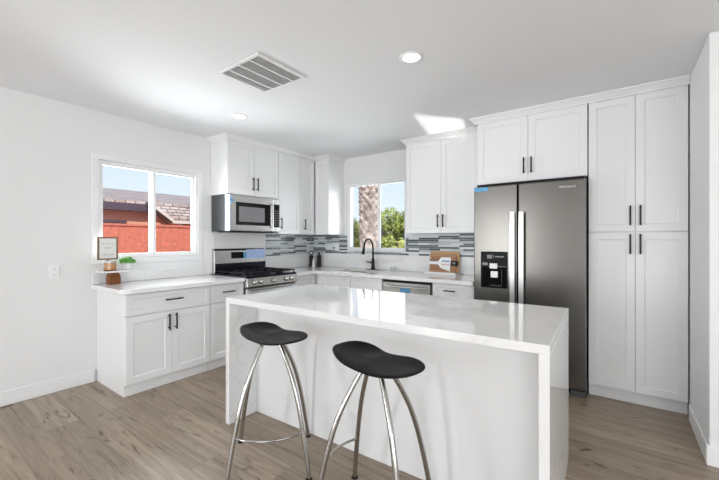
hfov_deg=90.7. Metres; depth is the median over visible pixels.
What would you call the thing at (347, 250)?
trim
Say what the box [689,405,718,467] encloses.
baseboard
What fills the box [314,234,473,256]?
mosaic tile band
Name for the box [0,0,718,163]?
ceiling
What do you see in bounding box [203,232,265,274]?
backsplash
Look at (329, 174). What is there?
upper cabinet
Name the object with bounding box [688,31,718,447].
wall
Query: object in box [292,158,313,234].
upper cabinet
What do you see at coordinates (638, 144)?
pantry cabinet
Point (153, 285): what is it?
countertop
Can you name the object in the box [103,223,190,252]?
wall
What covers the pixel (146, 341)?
base cabinet
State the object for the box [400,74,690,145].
crown molding
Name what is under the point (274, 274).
cooktop
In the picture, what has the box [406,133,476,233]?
upper cabinet
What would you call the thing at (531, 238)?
refrigerator
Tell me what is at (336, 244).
wall outlet
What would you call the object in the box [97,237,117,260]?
framed sign
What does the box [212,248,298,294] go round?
gas range
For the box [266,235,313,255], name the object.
mosaic tile band
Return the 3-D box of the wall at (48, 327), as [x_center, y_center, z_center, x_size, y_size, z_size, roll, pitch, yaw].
[-3.236,0.052,2.462,0.150,2.560,8.580,0,0,36]
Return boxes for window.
[91,152,201,264]
[348,178,405,250]
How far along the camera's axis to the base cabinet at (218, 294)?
3.68 m
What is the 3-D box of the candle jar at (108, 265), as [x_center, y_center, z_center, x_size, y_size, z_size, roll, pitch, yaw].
[-2.333,0.241,3.325,0.098,0.092,0.098,0,0,36]
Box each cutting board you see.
[429,254,458,272]
[430,251,459,272]
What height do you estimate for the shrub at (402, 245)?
1.662 m
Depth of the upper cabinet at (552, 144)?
3.28 m
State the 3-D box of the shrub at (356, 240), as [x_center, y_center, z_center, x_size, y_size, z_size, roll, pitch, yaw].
[-0.060,0.182,13.487,2.073,2.810,1.538,0,0,36]
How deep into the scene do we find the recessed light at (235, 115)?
3.51 m
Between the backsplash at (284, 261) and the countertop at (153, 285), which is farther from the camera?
the backsplash at (284, 261)
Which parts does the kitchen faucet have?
spout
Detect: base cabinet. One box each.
[97,286,209,396]
[208,282,242,369]
[295,274,315,285]
[316,274,382,290]
[433,283,473,298]
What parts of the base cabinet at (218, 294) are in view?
door, drawer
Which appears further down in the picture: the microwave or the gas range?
the gas range
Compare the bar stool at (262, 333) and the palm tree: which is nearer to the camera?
the bar stool at (262, 333)
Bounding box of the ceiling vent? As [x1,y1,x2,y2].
[217,52,305,92]
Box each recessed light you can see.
[231,113,247,118]
[399,51,422,62]
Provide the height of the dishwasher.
0.871 m
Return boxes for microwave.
[212,194,279,232]
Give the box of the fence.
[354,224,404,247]
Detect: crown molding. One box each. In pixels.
[207,132,345,162]
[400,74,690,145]
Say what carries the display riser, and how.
on the countertop at (153, 285)
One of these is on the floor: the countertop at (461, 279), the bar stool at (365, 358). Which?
the bar stool at (365, 358)
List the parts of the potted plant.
pot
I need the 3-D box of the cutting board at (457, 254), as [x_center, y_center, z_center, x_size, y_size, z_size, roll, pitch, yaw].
[1.050,0.273,4.395,0.385,0.260,0.059,0,0,36]
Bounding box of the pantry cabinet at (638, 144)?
[589,85,687,414]
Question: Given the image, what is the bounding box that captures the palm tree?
[358,185,377,247]
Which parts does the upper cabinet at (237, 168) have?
door, door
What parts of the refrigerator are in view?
freezer door, handle, handle, door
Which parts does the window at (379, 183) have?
sash, sash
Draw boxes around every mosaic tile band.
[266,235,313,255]
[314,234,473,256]
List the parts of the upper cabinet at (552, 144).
door, handle, door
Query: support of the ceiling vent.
in the ceiling
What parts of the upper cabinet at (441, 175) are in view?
door, door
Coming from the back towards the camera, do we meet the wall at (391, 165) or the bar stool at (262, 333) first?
the wall at (391, 165)
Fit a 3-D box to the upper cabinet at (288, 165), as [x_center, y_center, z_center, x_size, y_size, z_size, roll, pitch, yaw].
[-1.085,-0.625,4.967,0.380,1.091,0.391,0,0,36]
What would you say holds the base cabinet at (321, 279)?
on the floor
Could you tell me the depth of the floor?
2.35 m
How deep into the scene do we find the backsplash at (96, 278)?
3.74 m
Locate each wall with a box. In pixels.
[0,86,302,391]
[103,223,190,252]
[314,149,473,274]
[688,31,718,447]
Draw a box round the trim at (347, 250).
[347,250,405,252]
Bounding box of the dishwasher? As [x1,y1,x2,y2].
[383,279,432,294]
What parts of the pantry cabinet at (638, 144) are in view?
door, door, handle, handle, handle, handle, door, door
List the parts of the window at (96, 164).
sash, sash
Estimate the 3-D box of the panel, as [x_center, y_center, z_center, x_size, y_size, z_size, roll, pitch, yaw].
[1.378,0.081,3.867,0.013,2.503,0.576,0,0,36]
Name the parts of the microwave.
door, window trim, control panel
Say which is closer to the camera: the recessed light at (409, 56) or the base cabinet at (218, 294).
the recessed light at (409, 56)
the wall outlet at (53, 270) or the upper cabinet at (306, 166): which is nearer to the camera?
the wall outlet at (53, 270)
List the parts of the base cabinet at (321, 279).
filler panel, drawer, drawer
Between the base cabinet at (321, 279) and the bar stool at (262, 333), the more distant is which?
the base cabinet at (321, 279)
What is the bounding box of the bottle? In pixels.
[317,252,320,266]
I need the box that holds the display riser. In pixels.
[96,269,136,284]
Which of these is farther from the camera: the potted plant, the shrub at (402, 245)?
the shrub at (402, 245)
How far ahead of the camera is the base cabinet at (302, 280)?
4.71 m
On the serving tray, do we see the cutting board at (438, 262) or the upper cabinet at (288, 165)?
the cutting board at (438, 262)
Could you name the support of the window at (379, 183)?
in the wall at (391, 165)
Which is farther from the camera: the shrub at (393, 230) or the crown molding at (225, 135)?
the shrub at (393, 230)
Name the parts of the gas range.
control panel, oven door, oven handle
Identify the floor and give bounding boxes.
[0,365,718,479]
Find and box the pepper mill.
[309,250,313,266]
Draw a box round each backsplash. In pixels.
[91,266,202,283]
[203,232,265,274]
[266,254,313,267]
[314,253,473,274]
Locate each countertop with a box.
[91,275,244,294]
[288,266,473,285]
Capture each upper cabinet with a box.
[211,139,277,198]
[263,152,299,234]
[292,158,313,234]
[315,159,343,234]
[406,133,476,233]
[478,104,588,184]
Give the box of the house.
[103,188,190,225]
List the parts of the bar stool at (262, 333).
leg, leg, seat, leg, leg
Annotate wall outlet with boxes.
[49,266,58,278]
[335,243,338,250]
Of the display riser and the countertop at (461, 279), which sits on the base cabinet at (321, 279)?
the countertop at (461, 279)
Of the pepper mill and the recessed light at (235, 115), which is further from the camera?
the pepper mill
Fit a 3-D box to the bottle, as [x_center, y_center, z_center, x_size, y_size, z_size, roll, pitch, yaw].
[-0.635,0.305,5.566,0.070,0.224,0.070,0,0,36]
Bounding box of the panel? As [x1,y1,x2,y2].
[477,126,477,184]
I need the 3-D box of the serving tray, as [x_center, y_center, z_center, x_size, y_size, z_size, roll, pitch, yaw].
[0.997,0.402,4.322,0.400,0.030,0.124,0,0,36]
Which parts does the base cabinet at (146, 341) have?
door, drawer, handle, handle, door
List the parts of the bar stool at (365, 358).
leg, leg, seat, leg, leg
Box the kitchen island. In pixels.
[226,284,568,479]
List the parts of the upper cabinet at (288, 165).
door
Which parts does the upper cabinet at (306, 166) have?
door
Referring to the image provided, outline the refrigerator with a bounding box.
[474,176,588,398]
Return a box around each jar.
[104,261,116,270]
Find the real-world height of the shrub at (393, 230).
2.781 m
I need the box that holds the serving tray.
[424,271,458,275]
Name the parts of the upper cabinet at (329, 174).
door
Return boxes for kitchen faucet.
[361,238,376,269]
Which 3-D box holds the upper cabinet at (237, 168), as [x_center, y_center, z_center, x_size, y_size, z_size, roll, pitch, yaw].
[-1.426,-0.855,4.497,0.380,0.631,0.761,0,0,36]
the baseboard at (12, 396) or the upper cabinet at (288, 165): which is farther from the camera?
the upper cabinet at (288, 165)
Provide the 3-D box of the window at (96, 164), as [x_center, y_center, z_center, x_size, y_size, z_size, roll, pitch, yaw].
[-2.217,-0.295,3.790,0.087,1.055,1.096,0,0,36]
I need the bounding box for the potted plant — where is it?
[119,255,136,269]
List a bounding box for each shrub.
[353,216,381,246]
[381,207,404,247]
[389,237,404,247]
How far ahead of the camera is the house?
9.06 m
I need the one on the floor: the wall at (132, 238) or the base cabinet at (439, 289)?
the base cabinet at (439, 289)
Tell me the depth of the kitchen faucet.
4.94 m
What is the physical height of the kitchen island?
0.914 m
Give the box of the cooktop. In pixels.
[215,271,295,278]
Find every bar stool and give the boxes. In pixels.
[225,322,311,479]
[318,341,430,479]
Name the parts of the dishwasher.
handle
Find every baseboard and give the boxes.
[0,369,94,406]
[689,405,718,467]
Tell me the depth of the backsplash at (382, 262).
4.93 m

